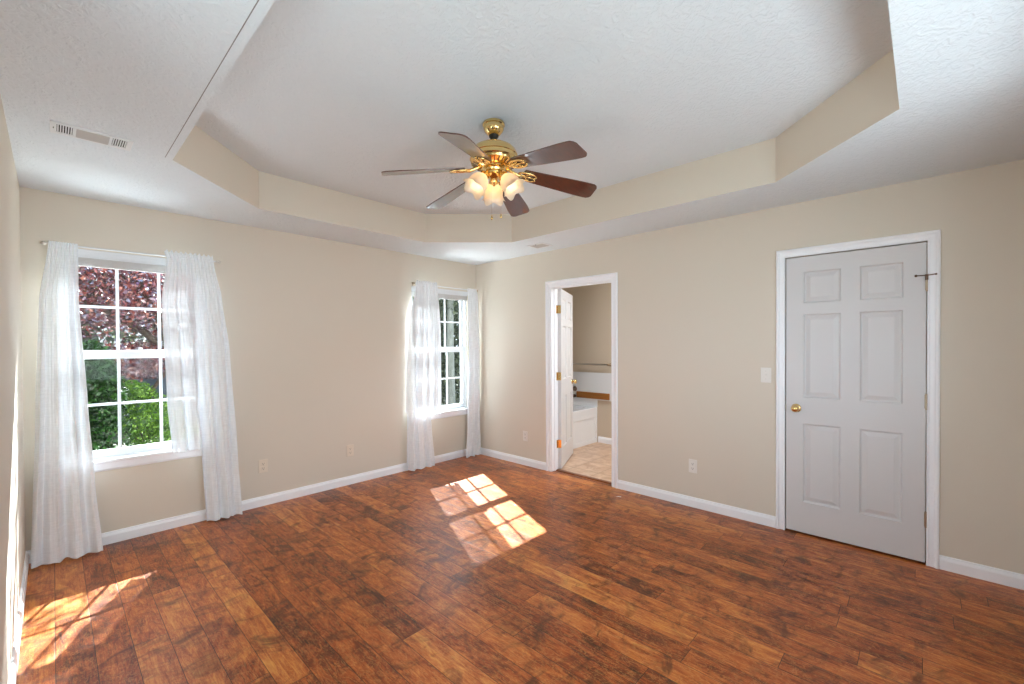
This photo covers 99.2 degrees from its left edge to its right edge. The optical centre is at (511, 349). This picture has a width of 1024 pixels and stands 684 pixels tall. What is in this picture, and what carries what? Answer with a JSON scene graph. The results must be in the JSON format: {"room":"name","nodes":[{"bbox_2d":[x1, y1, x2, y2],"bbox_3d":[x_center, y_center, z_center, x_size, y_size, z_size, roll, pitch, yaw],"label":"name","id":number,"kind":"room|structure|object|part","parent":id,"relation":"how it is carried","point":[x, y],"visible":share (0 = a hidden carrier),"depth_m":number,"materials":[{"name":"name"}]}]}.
{"room":"empty bedroom","nodes":[
{"label":"empty bedroom","id":0,"kind":"room"},
{"bbox_2d":[0,94,25,683],"bbox_3d":[-1.442,0.002,1.103,4.845,2.900,0.115,0,1,43],"label":"wall","id":1,"kind":"structure","parent":0,"point":[12,487],"depth_m":1.96,"materials":[{"name":"beige paint"}]},
{"bbox_2d":[8,551,28,683],"bbox_3d":[-1.433,1.358,1.204,4.730,0.085,0.014,0,1,43],"label":"baseboard","id":2,"kind":"structure","parent":1,"relation":"attached to","point":[18,630],"depth_m":2.09,"materials":[{"name":"white paint"}]},
{"bbox_2d":[19,186,475,550],"bbox_3d":[-1.864,-0.030,4.282,0.140,2.900,4.152,0,1,43],"label":"wall","id":3,"kind":"structure","parent":0,"point":[318,328],"depth_m":3.93,"materials":[{"name":"beige paint"}]},
{"bbox_2d":[40,241,220,262],"bbox_3d":[-2.727,-0.697,3.193,0.098,0.061,0.995,0,1,43],"label":"curtain rod","id":4,"kind":"object","parent":3,"relation":"attached to","point":[41,242],"visible":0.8,"depth_m":3.08,"materials":[{"name":"white metal"}]},
{"bbox_2d":[31,240,102,568],"bbox_3d":[-2.933,0.338,2.863,0.081,2.090,0.333,0,1,43],"label":"curtain","id":5,"kind":"object","parent":4,"relation":"hanging from","point":[65,514],"visible":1,"depth_m":2.87,"materials":[{"name":"white fabric"}]},
{"bbox_3d":[-2.701,-0.699,3.169,0.012,0.018,0.925,0,1,43],"label":"rod","id":6,"kind":"part","parent":4,"relation":"part of","materials":[{"name":"white plastic"}]},
{"bbox_2d":[162,250,242,520],"bbox_3d":[-2.434,0.311,3.434,0.506,2.125,0.075,-1,1,-44],"label":"curtain","id":7,"kind":"object","parent":4,"relation":"hanging from","point":[200,400],"visible":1,"depth_m":3.43,"materials":[{"name":"white fabric"}]},
{"bbox_2d":[78,249,201,472],"bbox_3d":[-2.789,0.083,3.268,0.192,1.558,0.950,0,1,43],"label":"window","id":8,"kind":"structure","parent":3,"relation":"in","point":[136,455],"depth_m":3.21,"materials":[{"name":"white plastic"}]},
{"bbox_3d":[-2.823,-0.300,3.294,0.032,0.710,0.804,0,1,43],"label":"sash","id":9,"kind":"part","parent":8,"relation":"part of","materials":[{"name":"white plastic"}]},
{"bbox_2d":[78,255,166,273],"bbox_3d":[-2.773,-0.618,3.241,0.025,0.072,0.832,0,1,43],"label":"window shade","id":10,"kind":"object","parent":8,"relation":"attached to","point":[86,261],"visible":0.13,"depth_m":3.16,"materials":[{"name":"white plastic"}]},
{"bbox_3d":[-2.773,-0.587,3.242,0.022,0.012,0.828,0,1,43],"label":"rail","id":11,"kind":"part","parent":10,"relation":"part of","materials":[{"name":"grey fabric"}]},
{"bbox_3d":[-2.794,0.390,3.276,0.032,0.759,0.804,0,1,43],"label":"sash","id":12,"kind":"part","parent":8,"relation":"part of","materials":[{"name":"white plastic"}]},
{"bbox_3d":[-2.746,0.787,3.237,0.082,0.022,0.950,0,1,43],"label":"sill","id":13,"kind":"part","parent":8,"relation":"part of","materials":[{"name":"white paint"}]},
{"bbox_2d":[27,449,465,563],"bbox_3d":[-1.801,1.328,4.244,0.014,0.085,3.922,0,1,43],"label":"baseboard","id":14,"kind":"structure","parent":3,"relation":"attached to","point":[110,537],"depth_m":3.84,"materials":[{"name":"white paint"}]},
{"bbox_2d":[259,459,267,472],"bbox_3d":[-2.191,1.028,3.834,0.009,0.116,0.072,0,1,43],"label":"wall outlet","id":15,"kind":"object","parent":3,"relation":"attached to","point":[263,464],"visible":1,"depth_m":3.83,"materials":[{"name":"beige plastic"}]},
{"bbox_2d":[347,444,353,456],"bbox_3d":[-1.640,1.026,4.416,0.009,0.116,0.072,0,1,43],"label":"wall outlet","id":16,"kind":"object","parent":3,"relation":"attached to","point":[350,448],"visible":1,"depth_m":4.41,"materials":[{"name":"beige plastic"}]},
{"bbox_2d":[411,286,467,419],"bbox_3d":[-0.881,0.051,5.282,0.192,1.558,0.950,0,1,43],"label":"window","id":17,"kind":"structure","parent":3,"relation":"in","point":[461,408],"depth_m":5.51,"materials":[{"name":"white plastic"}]},
{"bbox_3d":[-0.915,-0.331,5.309,0.032,0.710,0.804,0,1,43],"label":"sash","id":18,"kind":"part","parent":17,"relation":"part of","materials":[{"name":"white plastic"}]},
{"bbox_2d":[411,290,466,300],"bbox_3d":[-0.865,-0.649,5.256,0.025,0.072,0.832,0,1,43],"label":"window shade","id":19,"kind":"object","parent":17,"relation":"attached to","point":[448,296],"visible":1,"depth_m":5.36,"materials":[{"name":"white plastic"}]},
{"bbox_3d":[-0.865,-0.618,5.257,0.022,0.012,0.828,0,1,43],"label":"rail","id":20,"kind":"part","parent":19,"relation":"part of","materials":[{"name":"grey fabric"}]},
{"bbox_3d":[-0.838,0.755,5.252,0.082,0.022,0.950,0,1,43],"label":"sill","id":21,"kind":"part","parent":17,"relation":"part of","materials":[{"name":"white paint"}]},
{"bbox_3d":[-0.885,0.359,5.291,0.032,0.759,0.804,0,1,43],"label":"sash","id":22,"kind":"part","parent":17,"relation":"part of","materials":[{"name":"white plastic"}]},
{"bbox_2d":[412,282,477,291],"bbox_3d":[-0.800,-0.740,5.228,0.098,0.061,0.990,0,1,43],"label":"curtain rod","id":23,"kind":"object","parent":3,"relation":"attached to","point":[413,283],"visible":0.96,"depth_m":5.20,"materials":[{"name":"white metal"}]},
{"bbox_2d":[406,280,441,470],"bbox_3d":[-0.996,0.283,4.960,0.450,2.135,0.096,-1,1,-40],"label":"curtain","id":24,"kind":"object","parent":23,"relation":"hanging from","point":[423,376],"visible":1,"depth_m":4.93,"materials":[{"name":"white fabric"}]},
{"bbox_3d":[-0.774,-0.742,5.203,0.012,0.018,0.920,0,1,43],"label":"rod","id":25,"kind":"part","parent":23,"relation":"part of","materials":[{"name":"white plastic"}]},
{"bbox_2d":[466,288,480,457],"bbox_3d":[-0.489,0.290,5.477,0.072,2.104,0.273,0,1,43],"label":"curtain","id":26,"kind":"object","parent":23,"relation":"hanging from","point":[473,432],"visible":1,"depth_m":5.48,"materials":[{"name":"white fabric"}]},
{"bbox_2d":[0,0,1023,264],"bbox_3d":[-0.101,-1.065,2.596,4.730,0.011,3.922,0,1,43],"label":"ceiling","id":27,"kind":"structure","parent":0,"point":[143,72],"depth_m":1.90,"materials":[{"name":"white paint"}]},
{"bbox_2d":[50,120,133,150],"bbox_3d":[-2.054,-1.042,2.134,0.154,0.009,0.290,0,1,43],"label":"ceiling vent","id":28,"kind":"object","parent":27,"relation":"in","point":[56,127],"visible":1,"depth_m":2.12,"materials":[{"name":"white plastic"}]},
{"bbox_2d":[528,242,552,248],"bbox_3d":[0.289,-1.079,4.535,0.210,0.009,0.170,0,1,43],"label":"ceiling vent","id":29,"kind":"object","parent":27,"relation":"in","point":[538,245],"visible":1,"depth_m":4.52,"materials":[{"name":"white plastic"}]},
{"bbox_2d":[16,442,1023,683],"bbox_3d":[0.447,1.395,3.207,4.985,0.050,5.737,0,1,43],"label":"floor","id":30,"kind":"structure","parent":0,"point":[477,569],"depth_m":2.40,"materials":[{"name":"brown wood"}]},
{"bbox_2d":[556,469,611,483],"bbox_3d":[0.772,1.349,4.624,0.748,0.009,0.060,0,1,43],"label":"threshold","id":31,"kind":"object","parent":30,"relation":"on","point":[559,470],"visible":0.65,"depth_m":4.61,"materials":[{"name":"brown wood"}]},
{"bbox_2d":[573,404,596,448],"bbox_3d":[0.490,1.087,6.078,0.813,0.505,1.298,0,1,43],"label":"bathtub","id":32,"kind":"object","parent":30,"relation":"on","point":[584,417],"visible":0.36,"depth_m":6.06,"materials":[{"name":"white ceramic"}]},
{"bbox_2d":[173,50,898,241],"bbox_3d":[-0.097,-1.203,2.601,3.559,0.284,2.730,0,1,43],"label":"tray ceiling side","id":33,"kind":"structure","parent":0,"point":[870,97],"depth_m":3.21,"materials":[{"name":"beige paint"}]},
{"bbox_2d":[195,0,892,213],"bbox_3d":[-0.112,-1.395,2.602,4.985,0.100,4.152,0,1,43],"label":"ceiling","id":34,"kind":"structure","parent":0,"point":[336,95],"depth_m":2.19,"materials":[{"name":"white paint"}]},
{"bbox_2d":[381,118,596,219],"bbox_3d":[-0.107,-1.058,2.590,1.284,0.574,1.180,0,1,43],"label":"ceiling fan","id":35,"kind":"object","parent":34,"relation":"hanging from","point":[494,157],"visible":1,"depth_m":2.53,"materials":[{"name":"brown wood"}]},
{"bbox_3d":[-0.504,-1.017,2.490,0.469,0.095,0.142,0,1,-14],"label":"blade","id":36,"kind":"part","parent":35,"relation":"part of","materials":[{"name":"brown wood"}]},
{"bbox_3d":[-0.388,-1.022,2.888,0.467,0.095,0.144,0,1,43],"label":"blade","id":37,"kind":"part","parent":35,"relation":"part of","materials":[{"name":"brown wood"}]},
{"bbox_3d":[-0.218,-1.015,2.197,0.142,0.095,0.469,0,1,16],"label":"blade","id":38,"kind":"part","parent":35,"relation":"part of","materials":[{"name":"brown wood"}]},
{"bbox_3d":[-0.216,-0.957,2.526,0.147,0.151,0.152,0,1,43],"label":"lamp shade","id":39,"kind":"part","parent":35,"relation":"part of","materials":[{"name":"white glass"}]},
{"bbox_3d":[-0.114,-0.960,2.722,0.148,0.151,0.148,0,1,43],"label":"lamp shade","id":40,"kind":"part","parent":35,"relation":"part of","materials":[{"name":"white glass"}]},
{"bbox_3d":[0.011,-0.959,2.541,0.150,0.151,0.146,0,1,43],"label":"lamp shade","id":41,"kind":"part","parent":35,"relation":"part of","materials":[{"name":"white glass"}]},
{"bbox_3d":[0.004,-1.025,2.984,0.142,0.095,0.469,0,1,16],"label":"blade","id":42,"kind":"part","parent":35,"relation":"part of","materials":[{"name":"brown wood"}]},
{"bbox_3d":[0.173,-1.018,2.293,0.467,0.095,0.144,0,1,43],"label":"blade","id":43,"kind":"part","parent":35,"relation":"part of","materials":[{"name":"brown wood"}]},
{"bbox_3d":[0.289,-1.023,2.691,0.469,0.095,0.142,0,1,-14],"label":"blade","id":44,"kind":"part","parent":35,"relation":"part of","materials":[{"name":"brown wood"}]},
{"bbox_2d":[562,283,611,441],"bbox_3d":[1.723,0.035,5.859,3.100,2.600,0.100,0,1,43],"label":"wall","id":45,"kind":"structure","parent":0,"point":[591,303],"depth_m":6.28,"materials":[{"name":"paint"}]},
{"bbox_2d":[573,371,610,406],"bbox_3d":[1.035,0.580,6.442,1.096,0.495,0.012,0,1,43],"label":"wall panel","id":46,"kind":"object","parent":45,"relation":"attached to","point":[586,381],"visible":0.61,"depth_m":6.32,"materials":[{"name":"white plastic"}]},
{"bbox_2d":[576,391,609,399],"bbox_3d":[1.165,0.666,6.297,0.552,0.090,0.022,0,1,43],"label":"wall strip","id":47,"kind":"object","parent":46,"relation":"attached to","point":[603,396],"visible":1,"depth_m":6.28,"materials":[{"name":"brown wood"}]},
{"bbox_2d":[573,362,610,365],"bbox_3d":[1.124,0.213,6.307,0.697,0.051,0.078,0,1,43],"label":"towel bar","id":48,"kind":"object","parent":45,"relation":"attached to","point":[609,364],"visible":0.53,"depth_m":6.28,"materials":[{"name":"silver metal"}]},
{"bbox_2d":[598,436,611,444],"bbox_3d":[1.992,1.295,5.546,2.070,0.085,0.014,0,1,43],"label":"baseboard","id":49,"kind":"structure","parent":45,"relation":"attached to","point":[605,440],"depth_m":6.18,"materials":[{"name":"white paint"}]},
{"bbox_2d":[476,159,1023,573],"bbox_3d":[1.334,-0.043,4.034,4.845,2.900,0.115,0,1,43],"label":"wall","id":50,"kind":"structure","parent":0,"point":[697,301],"depth_m":3.45,"materials":[{"name":"beige paint"}]},
{"bbox_2d":[523,431,527,440],"bbox_3d":[0.155,1.011,5.081,0.072,0.116,0.009,0,1,43],"label":"wall outlet","id":51,"kind":"object","parent":50,"relation":"attached to","point":[525,433],"visible":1,"depth_m":5.08,"materials":[{"name":"white plastic"}]},
{"bbox_2d":[545,272,617,487],"bbox_3d":[0.673,0.299,4.866,0.593,2.105,1.390,0,1,-13],"label":"door","id":52,"kind":"structure","parent":50,"relation":"in","point":[558,303],"depth_m":4.83,"materials":[{"name":"white paint"}]},
{"bbox_2d":[689,459,696,473],"bbox_3d":[1.558,1.006,3.752,0.072,0.116,0.009,0,1,43],"label":"wall outlet","id":53,"kind":"object","parent":50,"relation":"attached to","point":[692,463],"visible":1,"depth_m":3.75,"materials":[{"name":"white plastic"}]},
{"bbox_2d":[481,447,1023,589],"bbox_3d":[1.259,1.315,4.036,4.716,0.085,0.014,0,1,43],"label":"baseboard","id":54,"kind":"structure","parent":50,"relation":"attached to","point":[979,571],"depth_m":3.50,"materials":[{"name":"white paint"}]},
{"bbox_2d":[761,367,770,382],"bbox_3d":[1.956,0.198,3.356,0.072,0.116,0.018,0,1,43],"label":"light switch","id":55,"kind":"object","parent":50,"relation":"attached to","point":[765,372],"visible":1,"depth_m":3.36,"materials":[{"name":"white plastic"}]},
{"bbox_2d":[776,229,940,568],"bbox_3d":[2.338,0.310,3.013,0.890,2.105,0.134,0,1,43],"label":"door","id":56,"kind":"structure","parent":50,"relation":"in","point":[857,400],"depth_m":2.97,"materials":[{"name":"white paint"}]},
{"bbox_3d":[2.083,0.435,3.202,0.054,0.054,0.056,0,1,43],"label":"knob","id":57,"kind":"part","parent":56,"relation":"part of","materials":[{"name":"gold metal"}]},
{"label":"outside","id":58,"kind":"structure","parent":0,"visible":0},
{"bbox_2d":[93,384,459,449],"bbox_3d":[-4.849,1.911,11.218,38.000,0.100,30.000,0,1,43],"label":"ground","id":59,"kind":"structure","parent":58,"point":[457,400],"depth_m":9.48,"materials":[{"name":"green plant"}]},
{"bbox_2d":[78,266,164,362],"bbox_3d":[-8.757,-1.142,8.803,2.041,6.111,6.043,0,1,43],"label":"tree","id":60,"kind":"object","parent":59,"relation":"on","point":[98,328],"visible":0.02,"depth_m":8.91,"materials":[{"name":"red plant"}]},
{"bbox_2d":[78,266,166,401],"bbox_3d":[-5.521,-0.645,6.218,3.891,5.151,3.865,0,1,43],"label":"tree","id":61,"kind":"object","parent":59,"relation":"on","point":[137,284],"visible":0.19,"depth_m":5.72,"materials":[{"name":"red plant"}]},
{"bbox_2d":[97,319,166,425],"bbox_3d":[-10.948,0.300,12.769,5.800,3.150,9.500,0,1,43],"label":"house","id":62,"kind":"structure","parent":59,"relation":"on","point":[151,382],"depth_m":11.01,"materials":[{"name":"grey"}]},
{"bbox_2d":[412,296,459,404],"bbox_3d":[-2.045,-0.966,14.370,2.937,5.566,4.948,0,1,21],"label":"evergreen tree","id":63,"kind":"object","parent":59,"relation":"on","point":[452,314],"visible":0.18,"depth_m":12.61,"materials":[{"name":"green plant"}]},
{"bbox_3d":[-2.703,1.914,5.741,3.050,0.030,11.000,0,1,43],"label":"patio","id":64,"kind":"object","parent":59,"relation":"on","visible":0},
{"bbox_2d":[82,339,134,450],"bbox_3d":[-4.687,0.908,4.555,0.937,2.049,1.128,0,1,43],"label":"shrub","id":65,"kind":"object","parent":64,"relation":"on","point":[101,374],"visible":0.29,"depth_m":4.66,"materials":[{"name":"green plant"}]},
{"bbox_2d":[109,379,170,446],"bbox_3d":[-4.617,1.143,5.530,0.780,1.560,1.173,0,1,43],"label":"shrub","id":66,"kind":"object","parent":64,"relation":"on","point":[148,421],"visible":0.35,"depth_m":5.41,"materials":[{"name":"green plant"}]}
]}

